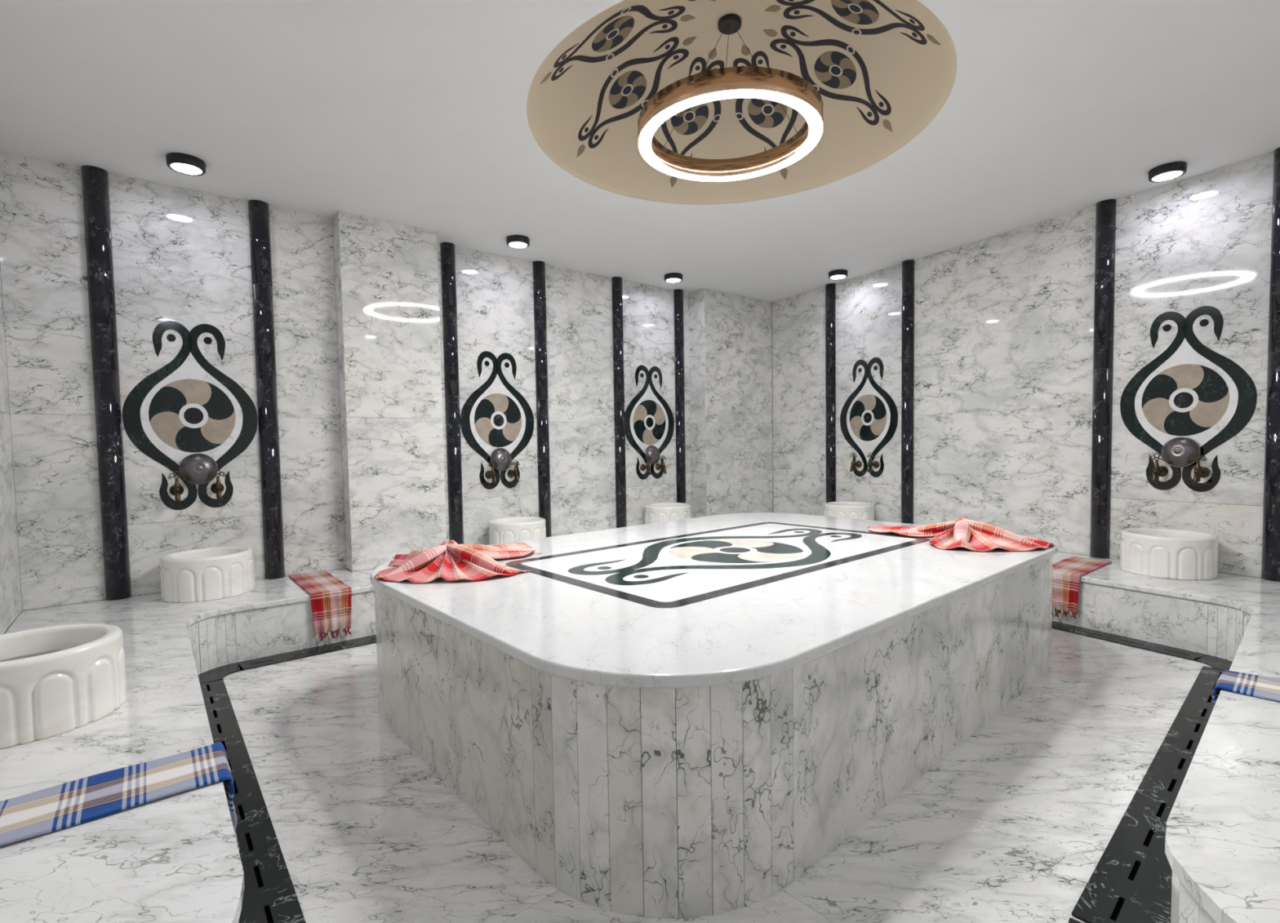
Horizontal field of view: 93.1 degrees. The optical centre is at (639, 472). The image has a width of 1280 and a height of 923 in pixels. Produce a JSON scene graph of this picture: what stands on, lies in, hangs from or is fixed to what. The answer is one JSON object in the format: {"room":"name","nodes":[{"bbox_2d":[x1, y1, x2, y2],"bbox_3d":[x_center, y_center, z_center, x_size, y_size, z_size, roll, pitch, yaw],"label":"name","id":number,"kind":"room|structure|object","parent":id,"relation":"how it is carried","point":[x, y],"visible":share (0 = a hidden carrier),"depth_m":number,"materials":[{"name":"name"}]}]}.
{"room":"spa","nodes":[
{"label":"spa","id":0,"kind":"room"},
{"bbox_2d":[0,266,22,635],"bbox_3d":[-1.638,-0.212,1.081,0.150,2.520,4.665,-3,3,-39],"label":"wall","id":1,"kind":"structure","parent":0,"point":[11,601],"depth_m":2.79,"materials":[{"name":"white stone"}]},
{"bbox_2d":[0,151,773,616],"bbox_3d":[-0.907,-0.391,4.737,5.645,2.520,0.410,-3,3,-39],"label":"wall","id":2,"kind":"structure","parent":0,"point":[357,303],"depth_m":3.78,"materials":[{"name":"white stone"}]},
{"bbox_2d":[80,165,131,600],"bbox_3d":[-2.753,-0.440,3.128,0.104,2.212,0.052,-3,3,-39],"label":"column","id":3,"kind":"structure","parent":2,"relation":"attached to","point":[95,180],"depth_m":3.12,"materials":[{"name":"black stone"}]},
{"bbox_2d":[167,471,185,502],"bbox_3d":[-2.518,0.077,3.295,0.078,0.169,0.117,-3,3,-39],"label":"tap","id":4,"kind":"object","parent":2,"relation":"attached to","point":[176,490],"visible":1,"depth_m":3.27,"materials":[{"name":"brown metal"}]},
{"bbox_2d":[122,320,257,510],"bbox_3d":[-2.489,-0.312,3.380,0.606,1.037,0.002,-3,3,-39],"label":"inlay","id":5,"kind":"object","parent":2,"relation":"attached to","point":[187,406],"visible":0.99,"depth_m":3.37,"materials":[{"name":"stone"}]},
{"bbox_2d":[178,453,217,484],"bbox_3d":[-2.451,-0.018,3.368,0.176,0.174,0.062,-3,3,-40],"label":"copper bowl","id":6,"kind":"object","parent":2,"relation":"attached to","point":[197,468],"visible":0.96,"depth_m":3.35,"materials":[{"name":"silver metal"}]},
{"bbox_2d":[209,470,226,500],"bbox_3d":[-2.375,0.070,3.411,0.078,0.169,0.117,-3,3,-39],"label":"tap","id":7,"kind":"object","parent":2,"relation":"attached to","point":[217,488],"visible":1,"depth_m":3.39,"materials":[{"name":"brown metal"}]},
{"bbox_2d":[248,200,284,579],"bbox_3d":[-2.199,-0.470,3.579,0.104,2.212,0.052,-3,3,-39],"label":"column","id":8,"kind":"structure","parent":2,"relation":"attached to","point":[258,211],"depth_m":3.56,"materials":[{"name":"black stone"}]},
{"bbox_2d":[440,242,463,544],"bbox_3d":[-1.340,-0.520,4.354,0.104,2.212,0.052,-3,3,-39],"label":"column","id":9,"kind":"structure","parent":2,"relation":"attached to","point":[449,304],"depth_m":4.33,"materials":[{"name":"black stone"}]},
{"bbox_2d":[484,460,497,484],"bbox_3d":[-1.103,-0.002,4.521,0.078,0.169,0.117,-3,3,-39],"label":"tap","id":10,"kind":"object","parent":2,"relation":"attached to","point":[489,474],"visible":1,"depth_m":4.50,"materials":[{"name":"brown metal"}]},
{"bbox_2d":[460,351,533,489],"bbox_3d":[-1.075,-0.392,4.606,0.606,1.037,0.002,-3,3,-39],"label":"inlay","id":11,"kind":"object","parent":2,"relation":"attached to","point":[495,415],"visible":0.94,"depth_m":4.59,"materials":[{"name":"stone"}]},
{"bbox_2d":[490,448,511,471],"bbox_3d":[-1.044,-0.097,4.589,0.176,0.174,0.062,-3,3,-40],"label":"copper bowl","id":12,"kind":"object","parent":2,"relation":"attached to","point":[501,456],"visible":0.99,"depth_m":4.57,"materials":[{"name":"silver metal"}]},
{"bbox_2d":[507,460,519,482],"bbox_3d":[-0.961,-0.010,4.637,0.078,0.169,0.117,-3,3,-39],"label":"tap","id":13,"kind":"object","parent":2,"relation":"attached to","point":[511,473],"visible":1,"depth_m":4.62,"materials":[{"name":"brown metal"}]},
{"bbox_2d":[533,261,551,537],"bbox_3d":[-0.767,-0.551,4.819,0.104,2.212,0.052,-3,3,-39],"label":"column","id":14,"kind":"structure","parent":2,"relation":"attached to","point":[539,267],"depth_m":4.79,"materials":[{"name":"black stone"}]},
{"bbox_2d":[611,276,626,528],"bbox_3d":[-0.170,-0.583,5.304,0.104,2.212,0.052,-3,3,-39],"label":"column","id":15,"kind":"structure","parent":2,"relation":"attached to","point":[616,282],"depth_m":5.28,"materials":[{"name":"black stone"}]},
{"bbox_2d":[640,455,651,475],"bbox_3d":[0.060,-0.065,5.466,0.078,0.169,0.117,-3,3,-39],"label":"tap","id":16,"kind":"object","parent":2,"relation":"attached to","point":[642,467],"visible":1,"depth_m":5.45,"materials":[{"name":"brown metal"}]},
{"bbox_2d":[624,364,674,479],"bbox_3d":[0.089,-0.454,5.551,0.606,1.037,0.002,-3,3,-39],"label":"inlay","id":17,"kind":"object","parent":2,"relation":"attached to","point":[649,419],"visible":0.92,"depth_m":5.54,"materials":[{"name":"stone"}]},
{"bbox_2d":[644,445,660,464],"bbox_3d":[0.127,-0.160,5.540,0.176,0.174,0.062,-3,3,-40],"label":"copper bowl","id":18,"kind":"object","parent":2,"relation":"attached to","point":[652,451],"visible":0.98,"depth_m":5.51,"materials":[{"name":"silver metal"}]},
{"bbox_2d":[655,455,666,474],"bbox_3d":[0.203,-0.072,5.582,0.078,0.169,0.117,-3,3,-39],"label":"tap","id":19,"kind":"object","parent":2,"relation":"attached to","point":[658,466],"visible":1,"depth_m":5.56,"materials":[{"name":"brown metal"}]},
{"bbox_2d":[673,288,685,503],"bbox_3d":[0.392,-0.613,5.761,0.104,2.212,0.052,-3,3,-39],"label":"column","id":20,"kind":"structure","parent":2,"relation":"attached to","point":[677,294],"depth_m":5.73,"materials":[{"name":"black stone"}]},
{"bbox_2d":[0,0,1279,302],"bbox_3d":[0.525,-1.834,2.813,6.198,0.490,5.444,-3,3,-38],"label":"ceiling","id":21,"kind":"structure","parent":0,"point":[476,124],"depth_m":2.78,"materials":[{"name":"white paint"}]},
{"bbox_2d":[165,152,205,176],"bbox_3d":[-2.254,-1.527,3.010,0.160,0.047,0.160,-1,3,0],"label":"light","id":22,"kind":"object","parent":21,"relation":"attached to","point":[183,163],"visible":1,"depth_m":2.97,"materials":[{"name":"black metal"}]},
{"bbox_2d":[170,163,201,174],"bbox_3d":[-2.254,-1.509,3.011,0.123,0.010,0.123,-1,3,0],"label":"diffuser","id":23,"kind":"object","parent":22,"relation":"attached to","point":[183,168],"depth_m":3.00,"materials":[{"name":"white plastic"}]},
{"bbox_2d":[506,235,529,248],"bbox_3d":[-0.851,-1.606,4.228,0.160,0.047,0.160,-1,3,0],"label":"light","id":24,"kind":"object","parent":21,"relation":"attached to","point":[518,242],"visible":1,"depth_m":4.18,"materials":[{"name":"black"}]},
{"bbox_2d":[509,242,527,248],"bbox_3d":[-0.851,-1.588,4.229,0.123,0.010,0.123,-1,3,0],"label":"diffuser","id":25,"kind":"object","parent":24,"relation":"attached to","point":[513,245],"depth_m":4.22,"materials":[{"name":"white plastic"}]},
{"bbox_2d":[664,272,682,283],"bbox_3d":[0.287,-1.670,5.210,0.160,0.047,0.160,-1,3,0],"label":"light","id":26,"kind":"object","parent":21,"relation":"attached to","point":[672,277],"visible":1,"depth_m":5.16,"materials":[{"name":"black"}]},
{"bbox_2d":[666,278,680,282],"bbox_3d":[0.287,-1.651,5.210,0.123,0.010,0.123,-1,3,0],"label":"diffuser","id":27,"kind":"object","parent":26,"relation":"attached to","point":[668,280],"depth_m":5.20,"materials":[{"name":"white plastic"}]},
{"bbox_2d":[637,13,823,181],"bbox_3d":[0.396,-1.762,2.723,0.820,0.556,0.820,-1,3,0],"label":"lamp","id":28,"kind":"object","parent":21,"relation":"hanging from","point":[791,90],"visible":1,"depth_m":2.54,"materials":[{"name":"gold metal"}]},
{"bbox_2d":[638,89,822,181],"bbox_3d":[0.400,-1.496,2.735,0.813,0.024,0.813,-1,3,0],"label":"diffuser","id":29,"kind":"object","parent":28,"relation":"attached to","point":[797,100],"depth_m":2.63,"materials":[{"name":"white plastic"}]},
{"bbox_2d":[757,59,763,64],"bbox_3d":[0.592,-2.018,2.978,0.024,0.009,0.027,-1,3,0],"label":"recessed light","id":30,"kind":"object","parent":21,"relation":"in","point":[759,61],"depth_m":2.98,"materials":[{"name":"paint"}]},
{"bbox_2d":[780,44,786,48],"bbox_3d":[0.678,-2.014,2.866,0.027,0.009,0.025,-1,3,0],"label":"recessed light","id":31,"kind":"object","parent":21,"relation":"in","point":[782,46],"depth_m":2.86,"materials":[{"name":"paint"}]},
{"bbox_2d":[790,31,795,36],"bbox_3d":[0.701,-2.010,2.780,0.025,0.009,0.026,-1,3,0],"label":"recessed light","id":32,"kind":"object","parent":21,"relation":"in","point":[792,33],"depth_m":2.78,"materials":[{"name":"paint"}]},
{"bbox_2d":[794,10,799,14],"bbox_3d":[0.683,-2.004,2.639,0.024,0.009,0.027,-1,3,0],"label":"recessed light","id":33,"kind":"object","parent":21,"relation":"in","point":[796,12],"depth_m":2.64,"materials":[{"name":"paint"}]},
{"bbox_2d":[828,269,848,279],"bbox_3d":[1.697,-1.693,5.193,0.160,0.047,0.160,-1,3,0],"label":"light","id":34,"kind":"object","parent":21,"relation":"attached to","point":[837,274],"visible":1,"depth_m":5.14,"materials":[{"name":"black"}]},
{"bbox_2d":[830,275,845,279],"bbox_3d":[1.697,-1.674,5.194,0.123,0.010,0.123,-1,3,0],"label":"diffuser","id":35,"kind":"object","parent":34,"relation":"attached to","point":[832,277],"depth_m":5.18,"materials":[{"name":"white plastic"}]},
{"bbox_2d":[866,111,871,116],"bbox_3d":[1.137,-1.772,2.999,0.022,0.019,0.025,-1,3,0],"label":"recessed light","id":36,"kind":"object","parent":21,"relation":"in","point":[868,113],"depth_m":3.00,"materials":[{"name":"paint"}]},
{"bbox_2d":[1147,161,1186,182],"bbox_3d":[2.858,-1.625,3.285,0.160,0.047,0.160,-1,3,0],"label":"light","id":37,"kind":"object","parent":21,"relation":"attached to","point":[1171,171],"visible":1,"depth_m":3.25,"materials":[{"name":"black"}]},
{"bbox_2d":[1152,171,1182,181],"bbox_3d":[2.858,-1.607,3.285,0.123,0.010,0.123,-1,3,0],"label":"diffuser","id":38,"kind":"object","parent":37,"relation":"attached to","point":[1157,175],"depth_m":3.27,"materials":[{"name":"white plastic"}]},
{"bbox_2d":[222,628,1211,922],"bbox_3d":[0.572,0.968,2.941,6.198,0.120,5.444,-3,3,-38],"label":"floor","id":39,"kind":"structure","parent":0,"point":[1013,824],"depth_m":1.71,"materials":[{"name":"white stone"}]},
{"bbox_2d":[0,610,244,922],"bbox_3d":[-1.704,0.850,1.880,0.666,0.286,3.368,-3,3,-39],"label":"bench","id":40,"kind":"object","parent":39,"relation":"on","point":[175,858],"visible":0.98,"depth_m":1.25,"materials":[{"name":"white stone"}]},
{"bbox_2d":[0,623,126,749],"bbox_3d":[-1.758,0.602,1.750,0.412,0.222,0.413,-3,3,-32],"label":"basin","id":41,"kind":"object","parent":40,"relation":"on","point":[57,680],"visible":1,"depth_m":1.69,"materials":[{"name":"ceramic"}]},
{"bbox_2d":[0,742,239,850],"bbox_3d":[-1.244,0.849,1.314,0.607,0.270,0.215,-3,3,-39],"label":"cloth","id":42,"kind":"object","parent":40,"relation":"on","point":[81,801],"visible":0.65,"depth_m":1.35,"materials":[{"name":"blue fabric"}]},
{"bbox_2d":[26,568,375,673],"bbox_3d":[-0.656,0.714,4.489,5.582,0.286,0.775,-3,3,-39],"label":"bench","id":43,"kind":"object","parent":39,"relation":"on","point":[275,617],"visible":0.34,"depth_m":3.09,"materials":[{"name":"white stone"}]},
{"bbox_2d":[160,546,255,603],"bbox_3d":[-2.325,0.542,3.269,0.412,0.222,0.413,-2,3,-29],"label":"basin","id":44,"kind":"object","parent":43,"relation":"on","point":[208,574],"visible":1,"depth_m":3.12,"materials":[{"name":"ceramic"}]},
{"bbox_2d":[288,570,351,641],"bbox_3d":[-1.844,0.756,3.486,0.200,0.263,0.644,-3,3,-39],"label":"cloth","id":45,"kind":"object","parent":43,"relation":"on","point":[331,598],"visible":1,"depth_m":3.27,"materials":[{"name":"red fabric"}]},
{"bbox_2d":[488,516,546,544],"bbox_3d":[-0.906,0.463,4.494,0.413,0.222,0.412,-1,3,10],"label":"basin","id":46,"kind":"object","parent":43,"relation":"on","point":[505,530],"visible":0.76,"depth_m":4.33,"materials":[{"name":"ceramic"}]},
{"bbox_2d":[644,502,690,524],"bbox_3d":[0.250,0.401,5.433,0.412,0.222,0.413,0,3,11],"label":"basin","id":47,"kind":"object","parent":43,"relation":"on","point":[655,513],"visible":0.66,"depth_m":5.27,"materials":[{"name":"ceramic"}]},
{"bbox_2d":[370,512,1056,919],"bbox_3d":[0.440,0.637,2.821,2.844,0.554,2.015,-3,3,-41],"label":"platform","id":48,"kind":"object","parent":39,"relation":"on","point":[682,718],"visible":0.96,"depth_m":1.65,"materials":[{"name":"white stone"}]},
{"bbox_2d":[373,540,542,583],"bbox_3d":[-0.737,0.336,2.559,0.669,0.110,0.690,-2,3,-13],"label":"cloth","id":49,"kind":"object","parent":48,"relation":"on","point":[451,561],"visible":1,"depth_m":2.41,"materials":[{"name":"red fabric"}]},
{"bbox_2d":[867,515,1054,551],"bbox_3d":[1.588,0.274,3.070,0.650,0.110,0.846,-1,3,-3],"label":"cloth","id":50,"kind":"object","parent":48,"relation":"on","point":[963,532],"visible":1,"depth_m":2.88,"materials":[{"name":"red fabric"}]},
{"bbox_2d":[197,620,1232,922],"bbox_3d":[0.477,0.910,2.854,4.298,0.006,3.345,-3,3,-39],"label":"channel","id":51,"kind":"object","parent":39,"relation":"on","point":[1131,882],"visible":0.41,"depth_m":1.67,"materials":[{"name":"black stone"}]},
{"bbox_2d":[1051,551,1279,662],"bbox_3d":[2.236,0.676,4.247,0.774,0.286,4.519,-3,3,-31],"label":"bench","id":52,"kind":"object","parent":39,"relation":"on","point":[1206,617],"visible":0.37,"depth_m":3.05,"materials":[{"name":"white stone"}]},
{"bbox_2d":[823,501,874,520],"bbox_3d":[1.815,0.382,5.267,0.413,0.222,0.412,1,3,38],"label":"basin","id":53,"kind":"object","parent":52,"relation":"on","point":[846,509],"visible":0.61,"depth_m":5.11,"materials":[{"name":"ceramic"}]},
{"bbox_2d":[1052,556,1111,618],"bbox_3d":[2.574,0.676,3.580,0.614,0.259,0.210,-3,3,-38],"label":"cloth","id":54,"kind":"object","parent":52,"relation":"on","point":[1066,573],"visible":0.8,"depth_m":3.40,"materials":[{"name":"red fabric"}]},
{"bbox_2d":[1120,528,1217,580],"bbox_3d":[2.945,0.449,3.386,0.412,0.222,0.413,-1,3,9],"label":"basin","id":55,"kind":"object","parent":52,"relation":"on","point":[1163,553],"visible":1,"depth_m":3.24,"materials":[{"name":"stone"}]},
{"bbox_2d":[1164,604,1279,922],"bbox_3d":[2.214,0.788,1.801,3.241,0.286,0.824,-3,3,-39],"label":"bench","id":56,"kind":"object","parent":39,"relation":"on","point":[1222,840],"visible":0.95,"depth_m":1.24,"materials":[{"name":"white stone"}]},
{"bbox_2d":[1212,670,1279,706],"bbox_3d":[1.971,0.770,1.705,0.200,0.254,0.523,-3,3,-41],"label":"cloth","id":57,"kind":"object","parent":56,"relation":"on","point":[1260,686],"visible":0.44,"depth_m":1.83,"materials":[{"name":"blue fabric"}]},
{"bbox_2d":[771,152,1273,578],"bbox_3d":[2.613,-0.436,4.441,0.150,2.520,4.577,-3,3,-31],"label":"wall","id":58,"kind":"structure","parent":0,"point":[1004,322],"depth_m":4.10,"materials":[{"name":"white stone"}]},
{"bbox_2d":[825,283,835,502],"bbox_3d":[1.765,-0.631,5.646,0.052,2.212,0.104,-3,3,-31],"label":"column","id":59,"kind":"structure","parent":58,"relation":"attached to","point":[830,289],"depth_m":5.61,"materials":[{"name":"black stone"}]},
{"bbox_2d":[849,452,862,471],"bbox_3d":[1.908,-0.092,5.384,0.117,0.169,0.078,-3,3,-31],"label":"tap","id":60,"kind":"object","parent":58,"relation":"attached to","point":[858,464],"visible":1,"depth_m":5.37,"materials":[{"name":"brown metal"}]},
{"bbox_2d":[840,357,897,477],"bbox_3d":[1.998,-0.476,5.317,0.002,1.037,0.606,-3,3,-31],"label":"inlay","id":61,"kind":"object","parent":58,"relation":"attached to","point":[868,417],"visible":0.94,"depth_m":5.30,"materials":[{"name":"stone"}]},
{"bbox_2d":[866,452,879,472],"bbox_3d":[2.002,-0.086,5.226,0.117,0.169,0.078,-3,3,-31],"label":"tap","id":62,"kind":"object","parent":58,"relation":"attached to","point":[876,464],"visible":1,"depth_m":5.21,"materials":[{"name":"brown metal"}]},
{"bbox_2d":[901,259,914,524],"bbox_3d":[2.178,-0.606,4.957,0.052,2.212,0.104,-3,3,-31],"label":"column","id":63,"kind":"structure","parent":58,"relation":"attached to","point":[908,266],"depth_m":4.93,"materials":[{"name":"black stone"}]},
{"bbox_2d":[1089,199,1115,558],"bbox_3d":[2.881,-0.565,3.785,0.052,2.212,0.104,-3,3,-31],"label":"column","id":64,"kind":"structure","parent":58,"relation":"attached to","point":[1105,210],"depth_m":3.77,"materials":[{"name":"black stone"}]},
{"bbox_2d":[1148,453,1168,483],"bbox_3d":[3.018,-0.026,3.533,0.117,0.169,0.078,-3,3,-31],"label":"tap","id":65,"kind":"object","parent":58,"relation":"attached to","point":[1158,471],"visible":1,"depth_m":3.52,"materials":[{"name":"brown metal"}]},
{"bbox_2d":[1161,436,1200,467],"bbox_3d":[3.079,-0.115,3.458,0.062,0.174,0.176,-3,3,-31],"label":"copper bowl","id":66,"kind":"object","parent":58,"relation":"attached to","point":[1177,452],"visible":0.98,"depth_m":3.44,"materials":[{"name":"silver metal"}]},
{"bbox_2d":[1120,306,1257,492],"bbox_3d":[3.108,-0.410,3.466,0.002,1.037,0.606,-3,3,-31],"label":"inlay","id":67,"kind":"object","parent":58,"relation":"attached to","point":[1191,390],"visible":0.98,"depth_m":3.44,"materials":[{"name":"stone"}]},
{"bbox_2d":[1189,453,1209,484],"bbox_3d":[3.113,-0.020,3.375,0.117,0.169,0.078,-3,3,-31],"label":"tap","id":68,"kind":"object","parent":58,"relation":"attached to","point":[1199,472],"visible":1,"depth_m":3.36,"materials":[{"name":"brown metal"}]},
{"bbox_2d":[1261,147,1279,582],"bbox_3d":[3.286,-0.541,3.110,0.052,2.212,0.104,-3,3,-31],"label":"column","id":69,"kind":"structure","parent":58,"relation":"attached to","point":[1270,558],"depth_m":3.12,"materials":[{"name":"black stone"}]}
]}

